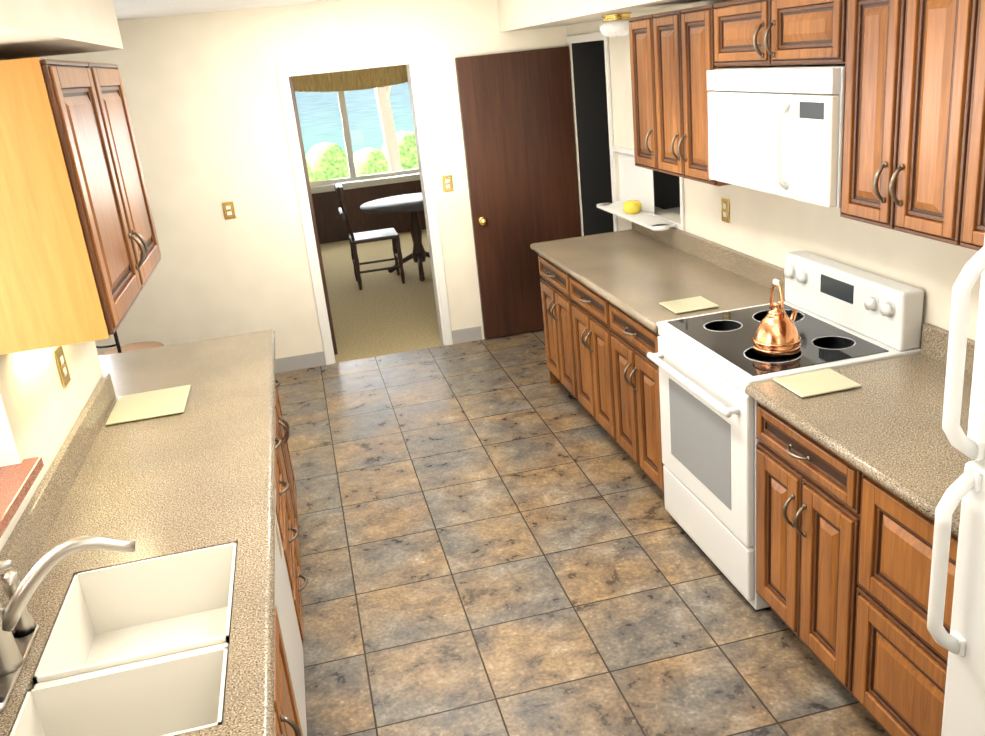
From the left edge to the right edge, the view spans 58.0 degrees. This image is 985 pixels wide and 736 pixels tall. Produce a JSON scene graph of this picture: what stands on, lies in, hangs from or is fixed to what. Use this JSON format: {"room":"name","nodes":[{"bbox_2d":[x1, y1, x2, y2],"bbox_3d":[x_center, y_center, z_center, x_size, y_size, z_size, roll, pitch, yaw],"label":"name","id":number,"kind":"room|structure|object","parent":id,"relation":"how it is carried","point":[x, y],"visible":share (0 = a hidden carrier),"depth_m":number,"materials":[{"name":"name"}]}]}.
{"room":"kitchen","nodes":[
{"label":"kitchen","id":0,"kind":"room"},
{"bbox_2d":[0,59,102,551],"bbox_3d":[-0.958,0.796,0.434,0.300,2.450,6.220,-10,20,-10],"label":"wall","id":1,"kind":"structure","parent":0,"point":[41,407],"depth_m":2.54,"materials":[{"name":"paint"}]},
{"bbox_2d":[0,457,43,537],"bbox_3d":[-1.206,0.482,1.759,0.285,0.030,1.365,-10,20,-10],"label":"window sill","id":2,"kind":"structure","parent":1,"relation":"attached to","point":[17,481],"depth_m":2.26,"materials":[{"name":"brown wood"}]},
{"bbox_2d":[54,346,70,387],"bbox_3d":[-1.394,-0.007,2.884,0.007,0.125,0.085,-10,20,-10],"label":"outlet","id":3,"kind":"object","parent":1,"relation":"attached to","point":[62,365],"visible":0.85,"depth_m":2.87,"materials":[{"name":"gold metal"}]},
{"bbox_2d":[0,57,160,354],"bbox_3d":[-1.296,-0.547,2.696,0.306,0.701,1.062,-10,20,-10],"label":"upper cabinet","id":4,"kind":"object","parent":1,"relation":"attached to","point":[80,255],"visible":1,"depth_m":2.26,"materials":[{"name":"brown wood"}]},
{"bbox_2d":[0,0,122,59],"bbox_3d":[-0.744,-0.251,0.079,0.370,0.290,6.100,-10,20,-10],"label":"soffit","id":5,"kind":"structure","parent":0,"point":[35,28],"depth_m":2.28,"materials":[{"name":"paint"}]},
{"bbox_2d":[113,0,339,19],"bbox_3d":[-0.752,-1.789,3.866,6.800,0.110,14.650,-10,20,-10],"label":"ceiling","id":6,"kind":"structure","parent":0,"point":[130,9],"depth_m":5.20,"materials":[{"name":"paint"}]},
{"bbox_2d":[39,0,567,361],"bbox_3d":[-1.688,-1.141,6.140,5.000,2.450,0.150,-10,20,-10],"label":"wall","id":7,"kind":"structure","parent":0,"point":[203,99],"depth_m":6.01,"materials":[{"name":"paint"}]},
{"bbox_2d":[222,201,235,219],"bbox_3d":[-1.794,-1.072,6.050,0.075,0.115,0.007,-10,20,-10],"label":"electrical outlet","id":8,"kind":"object","parent":7,"relation":"attached to","point":[228,210],"visible":1,"depth_m":6.05,"materials":[{"name":"gold metal"}]},
{"bbox_2d":[289,76,337,354],"bbox_3d":[-1.373,-1.164,6.744,0.038,2.008,0.800,-10,20,-10],"label":"room door","id":9,"kind":"structure","parent":7,"relation":"in","point":[312,210],"depth_m":6.35,"materials":[{"name":"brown wood"}]},
{"bbox_2d":[276,52,452,364],"bbox_3d":[-0.879,-1.103,6.346,0.952,2.085,0.178,-10,20,-10],"label":"door frame","id":10,"kind":"structure","parent":7,"relation":"attached to","point":[411,61],"depth_m":6.20,"materials":[{"name":"white wood"}]},
{"bbox_2d":[275,326,481,372],"bbox_3d":[-2.026,0.063,6.366,4.010,0.105,0.006,-10,20,-10],"label":"baseboard","id":11,"kind":"structure","parent":7,"relation":"attached to","point":[298,362],"depth_m":6.50,"materials":[{"name":"grey plastic"}]},
{"bbox_2d":[442,175,453,191],"bbox_3d":[-0.319,-1.313,6.330,0.075,0.115,0.007,-10,20,-10],"label":"light switch","id":12,"kind":"object","parent":7,"relation":"attached to","point":[447,182],"visible":1,"depth_m":6.33,"materials":[{"name":"gold metal"}]},
{"bbox_2d":[455,46,580,338],"bbox_3d":[0.246,-1.225,6.433,0.814,2.013,0.109,-10,20,-10],"label":"door","id":13,"kind":"structure","parent":7,"relation":"in","point":[516,111],"depth_m":6.38,"materials":[{"name":"brown wood"}]},
{"bbox_2d":[311,173,425,243],"bbox_3d":[-1.844,-2.840,10.925,6.100,2.500,0.250,-10,20,-10],"label":"wall","id":14,"kind":"structure","parent":0,"point":[331,225],"depth_m":11.14,"materials":[{"name":"paint"}]},
{"bbox_2d":[292,62,407,91],"bbox_3d":[-1.502,-2.939,10.730,2.184,1.510,0.075,-10,20,-10],"label":"curtain","id":15,"kind":"object","parent":14,"relation":"hanging from","point":[360,79],"visible":0.21,"depth_m":10.51,"materials":[{"name":"gold fabric"}]},
{"bbox_2d":[310,91,419,189],"bbox_3d":[-1.503,-2.945,10.882,1.880,1.300,0.180,-10,20,-10],"label":"window","id":16,"kind":"structure","parent":14,"relation":"in","point":[354,178],"depth_m":10.99,"materials":[{"name":"white wood"}]},
{"bbox_2d":[320,229,442,362],"bbox_3d":[-1.164,-0.895,9.065,5.800,0.050,5.180,-10,20,-10],"label":"floor","id":17,"kind":"structure","parent":0,"point":[383,312],"depth_m":8.10,"materials":[{"name":"beige carpet"}]},
{"bbox_2d":[334,182,404,289],"bbox_3d":[-1.198,-1.321,8.691,0.529,1.002,0.446,-10,20,-10],"label":"dining chair","id":18,"kind":"object","parent":17,"relation":"on","point":[373,236],"visible":1,"depth_m":8.60,"materials":[{"name":"brown wood"}]},
{"bbox_2d":[360,193,429,280],"bbox_3d":[-0.762,-1.316,8.960,1.040,0.740,1.040,-10,20,-10],"label":"dining table","id":19,"kind":"object","parent":17,"relation":"on","point":[412,205],"visible":0.73,"depth_m":8.87,"materials":[{"name":"grey wood"}]},
{"bbox_2d":[275,330,889,735],"bbox_3d":[-0.019,1.344,2.382,6.050,0.050,9.070,-10,20,-10],"label":"floor","id":20,"kind":"structure","parent":0,"point":[495,539],"depth_m":3.62,"materials":[{"name":"tile"}]},
{"bbox_2d":[96,331,163,355],"bbox_3d":[-2.277,-0.156,5.540,0.415,1.113,0.434,7,23,32],"label":"chair","id":21,"kind":"object","parent":20,"relation":"on","point":[118,348],"visible":0.12,"depth_m":5.62,"materials":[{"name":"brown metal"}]},
{"bbox_2d":[274,606,302,735],"bbox_3d":[-0.743,1.137,2.064,0.594,0.690,0.886,-10,20,-10],"label":"base cabinet","id":22,"kind":"object","parent":20,"relation":"on","point":[286,719],"depth_m":2.26,"materials":[{"name":"brown wood"}]},
{"bbox_2d":[275,490,306,735],"bbox_3d":[-0.890,0.816,2.720,0.556,0.861,0.582,-10,20,-10],"label":"dishwasher","id":23,"kind":"object","parent":20,"relation":"on","point":[287,617],"visible":0.12,"depth_m":2.75,"materials":[{"name":"grey metal"}]},
{"bbox_2d":[275,419,307,645],"bbox_3d":[-1.049,0.650,3.252,0.594,0.876,0.567,-10,20,-10],"label":"base cabinet","id":24,"kind":"object","parent":20,"relation":"on","point":[288,530],"depth_m":3.32,"materials":[{"name":"brown wood"}]},
{"bbox_2d":[0,329,274,735],"bbox_3d":[-0.864,0.685,1.779,0.850,0.290,5.054,-10,20,-10],"label":"countertop","id":25,"kind":"structure","parent":24,"relation":"on","point":[166,628],"depth_m":2.28,"materials":[{"name":"beige"}]},
{"bbox_2d":[0,536,135,712],"bbox_3d":[-0.897,0.478,1.835,0.326,0.276,0.320,-10,20,-10],"label":"faucet","id":26,"kind":"object","parent":25,"relation":"on","point":[19,627],"visible":1,"depth_m":1.82,"materials":[{"name":"silver metal"}]},
{"bbox_2d":[105,385,190,424],"bbox_3d":[-1.276,0.136,3.316,0.270,0.010,0.300,-10,20,-10],"label":"trivet","id":27,"kind":"object","parent":25,"relation":"on","point":[148,404],"visible":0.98,"depth_m":3.30,"materials":[{"name":"beige ceramic"}]},
{"bbox_2d":[275,379,307,582],"bbox_3d":[-1.200,0.447,3.872,0.594,0.876,0.806,-10,20,-10],"label":"base cabinet","id":28,"kind":"object","parent":20,"relation":"on","point":[283,429],"depth_m":3.96,"materials":[{"name":"brown wood"}]},
{"bbox_2d":[538,254,573,395],"bbox_3d":[0.699,-0.263,5.327,0.654,0.876,0.649,-10,20,-10],"label":"base cabinet","id":29,"kind":"object","parent":20,"relation":"on","point":[553,291],"depth_m":5.27,"materials":[{"name":"brown wood"}]},
{"bbox_2d":[562,270,609,434],"bbox_3d":[0.838,-0.075,4.755,0.654,0.876,0.653,-10,20,-10],"label":"base cabinet","id":30,"kind":"object","parent":20,"relation":"on","point":[583,305],"depth_m":4.73,"materials":[{"name":"brown wood"}]},
{"bbox_2d":[602,297,663,492],"bbox_3d":[0.976,0.111,4.186,0.654,0.876,0.641,-10,20,-10],"label":"base cabinet","id":31,"kind":"object","parent":20,"relation":"on","point":[632,379],"depth_m":4.11,"materials":[{"name":"brown wood"}]},
{"bbox_2d":[530,222,785,331],"bbox_3d":[0.769,-0.559,4.605,0.682,0.144,1.922,-10,20,-10],"label":"countertop","id":32,"kind":"structure","parent":31,"relation":"on","point":[638,272],"depth_m":4.41,"materials":[{"name":"beige stone"}]},
{"bbox_2d":[659,296,718,313],"bbox_3d":[0.849,-0.273,3.851,0.200,0.010,0.180,-10,20,-10],"label":"trivet","id":33,"kind":"object","parent":32,"relation":"on","point":[688,304],"visible":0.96,"depth_m":3.84,"materials":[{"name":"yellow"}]},
{"bbox_2d":[647,250,923,611],"bbox_3d":[1.082,0.213,3.474,0.722,1.135,0.772,-10,20,-10],"label":"range","id":34,"kind":"object","parent":20,"relation":"on","point":[712,366],"visible":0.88,"depth_m":3.30,"materials":[{"name":"white metal"}]},
{"bbox_2d":[752,279,800,357],"bbox_3d":[1.014,-0.186,3.131,0.195,0.263,0.165,-10,20,-10],"label":"copper kettle","id":35,"kind":"object","parent":34,"relation":"on","point":[776,335],"visible":1,"depth_m":3.10,"materials":[{"name":"brown metal"}]},
{"bbox_2d":[756,401,845,678],"bbox_3d":[1.292,0.535,2.892,0.654,0.876,0.575,-10,20,-10],"label":"base cabinet","id":36,"kind":"object","parent":20,"relation":"on","point":[801,483],"depth_m":2.80,"materials":[{"name":"brown wood"}]},
{"bbox_2d":[838,462,957,735],"bbox_3d":[1.413,0.698,2.393,0.654,0.876,0.534,-10,20,-10],"label":"base cabinet","id":37,"kind":"object","parent":20,"relation":"on","point":[843,558],"depth_m":2.40,"materials":[{"name":"brown wood"}]},
{"bbox_2d":[745,323,974,535],"bbox_3d":[1.286,0.136,2.483,0.682,0.144,1.098,-10,20,-10],"label":"countertop","id":38,"kind":"structure","parent":37,"relation":"on","point":[882,425],"depth_m":2.61,"materials":[{"name":"beige stone"}]},
{"bbox_2d":[773,368,861,397],"bbox_3d":[1.050,0.049,2.882,0.210,0.010,0.180,-10,20,-10],"label":"trivet","id":39,"kind":"object","parent":38,"relation":"on","point":[814,383],"visible":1,"depth_m":2.87,"materials":[{"name":"beige ceramic"}]},
{"bbox_2d":[927,236,984,735],"bbox_3d":[1.405,0.519,1.637,0.849,1.690,0.741,-10,20,-10],"label":"refrigerator","id":40,"kind":"object","parent":20,"relation":"on","point":[963,642],"visible":1,"depth_m":1.82,"materials":[{"name":"white metal"}]},
{"bbox_2d":[497,0,709,31],"bbox_3d":[0.921,-1.617,3.461,0.500,0.290,5.700,-10,20,-10],"label":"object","id":41,"kind":"structure","parent":0,"point":[515,15],"depth_m":4.88,"materials":[{"name":"paint"}]},
{"bbox_2d":[599,12,630,36],"bbox_3d":[0.654,-1.798,4.665,0.189,0.114,0.190,-10,20,-10],"label":"ceiling light","id":42,"kind":"object","parent":41,"relation":"attached to","point":[615,25],"visible":0.85,"depth_m":4.60,"materials":[{"name":"white glass"}]},
{"bbox_2d":[567,0,980,348],"bbox_3d":[1.763,-0.757,4.039,1.100,2.450,5.830,-10,20,-10],"label":"wall","id":43,"kind":"structure","parent":0,"point":[773,229],"depth_m":4.24,"materials":[{"name":"paint"}]},
{"bbox_2d":[566,32,617,231],"bbox_3d":[0.711,-1.206,6.163,0.014,2.090,0.810,-10,20,-10],"label":"door frame","id":44,"kind":"structure","parent":43,"relation":"attached to","point":[595,36],"depth_m":5.66,"materials":[{"name":"white wood"}]},
{"bbox_2d":[629,16,648,168],"bbox_3d":[0.884,-1.285,4.117,0.397,0.680,0.353,-10,20,-10],"label":"upper cabinet","id":45,"kind":"object","parent":43,"relation":"attached to","point":[637,58],"depth_m":4.14,"materials":[{"name":"brown wood"}]},
{"bbox_2d":[596,146,684,230],"bbox_3d":[0.845,-1.075,5.251,0.186,0.378,1.060,-10,20,-10],"label":"niche shelf","id":46,"kind":"object","parent":43,"relation":"attached to","point":[636,182],"visible":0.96,"depth_m":5.39,"materials":[{"name":"white wood"}]},
{"bbox_2d":[623,200,641,213],"bbox_3d":[0.829,-0.972,5.332,0.110,0.075,0.164,-10,20,-10],"label":"lemon","id":47,"kind":"object","parent":46,"relation":"on","point":[632,206],"visible":1,"depth_m":5.27,"materials":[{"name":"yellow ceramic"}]},
{"bbox_2d":[641,11,672,174],"bbox_3d":[0.944,-1.205,3.871,0.397,0.680,0.394,-10,20,-10],"label":"upper cabinet","id":48,"kind":"object","parent":43,"relation":"attached to","point":[654,27],"depth_m":3.93,"materials":[{"name":"brown wood"}]},
{"bbox_2d":[669,5,730,185],"bbox_3d":[1.003,-1.126,3.631,0.397,0.680,0.341,-10,20,-10],"label":"upper cabinet","id":49,"kind":"object","parent":43,"relation":"attached to","point":[688,92],"depth_m":3.63,"materials":[{"name":"brown wood"}]},
{"bbox_2d":[721,198,728,222],"bbox_3d":[1.133,-0.768,4.330,0.007,0.115,0.075,-10,20,-10],"label":"outlet","id":50,"kind":"object","parent":43,"relation":"attached to","point":[724,209],"visible":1,"depth_m":4.33,"materials":[{"name":"gold metal"}]},
{"bbox_2d":[705,0,752,71],"bbox_3d":[1.073,-1.216,3.177,0.397,0.225,0.468,-10,20,-10],"label":"upper cabinet","id":51,"kind":"object","parent":43,"relation":"attached to","point":[728,25],"depth_m":3.24,"materials":[{"name":"brown wood"}]},
{"bbox_2d":[753,0,836,65],"bbox_3d":[1.156,-1.104,2.835,0.397,0.225,0.467,-10,20,-10],"label":"upper cabinet","id":52,"kind":"object","parent":43,"relation":"attached to","point":[785,32],"depth_m":2.84,"materials":[{"name":"brown wood"}]},
{"bbox_2d":[707,64,844,207],"bbox_3d":[1.109,-0.845,3.108,0.474,0.418,0.835,-10,20,-10],"label":"microwave","id":53,"kind":"object","parent":52,"relation":"attached to","point":[776,129],"visible":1,"depth_m":2.94,"materials":[{"name":"white plastic"}]},
{"bbox_2d":[833,0,880,224],"bbox_3d":[1.267,-0.770,2.545,0.397,0.680,0.315,-10,20,-10],"label":"upper cabinet","id":54,"kind":"object","parent":43,"relation":"attached to","point":[858,40],"depth_m":2.58,"materials":[{"name":"brown wood"}]},
{"bbox_2d":[873,0,948,238],"bbox_3d":[1.320,-0.699,2.328,0.397,0.680,0.369,-10,20,-10],"label":"upper cabinet","id":55,"kind":"object","parent":43,"relation":"attached to","point":[913,152],"depth_m":2.38,"materials":[{"name":"brown wood"}]},
{"bbox_2d":[933,0,984,250],"bbox_3d":[1.379,-0.621,2.088,0.397,0.680,0.369,-10,20,-10],"label":"upper cabinet","id":56,"kind":"object","parent":43,"relation":"attached to","point":[959,206],"depth_m":2.20,"materials":[{"name":"brown wood"}]},
{"label":"outside","id":57,"kind":"structure","parent":0,"visible":0},
{"bbox_2d":[295,82,418,181],"bbox_3d":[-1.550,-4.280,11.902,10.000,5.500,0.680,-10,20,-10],"label":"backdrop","id":58,"kind":"structure","parent":57,"point":[381,128],"depth_m":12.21,"materials":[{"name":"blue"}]}
]}

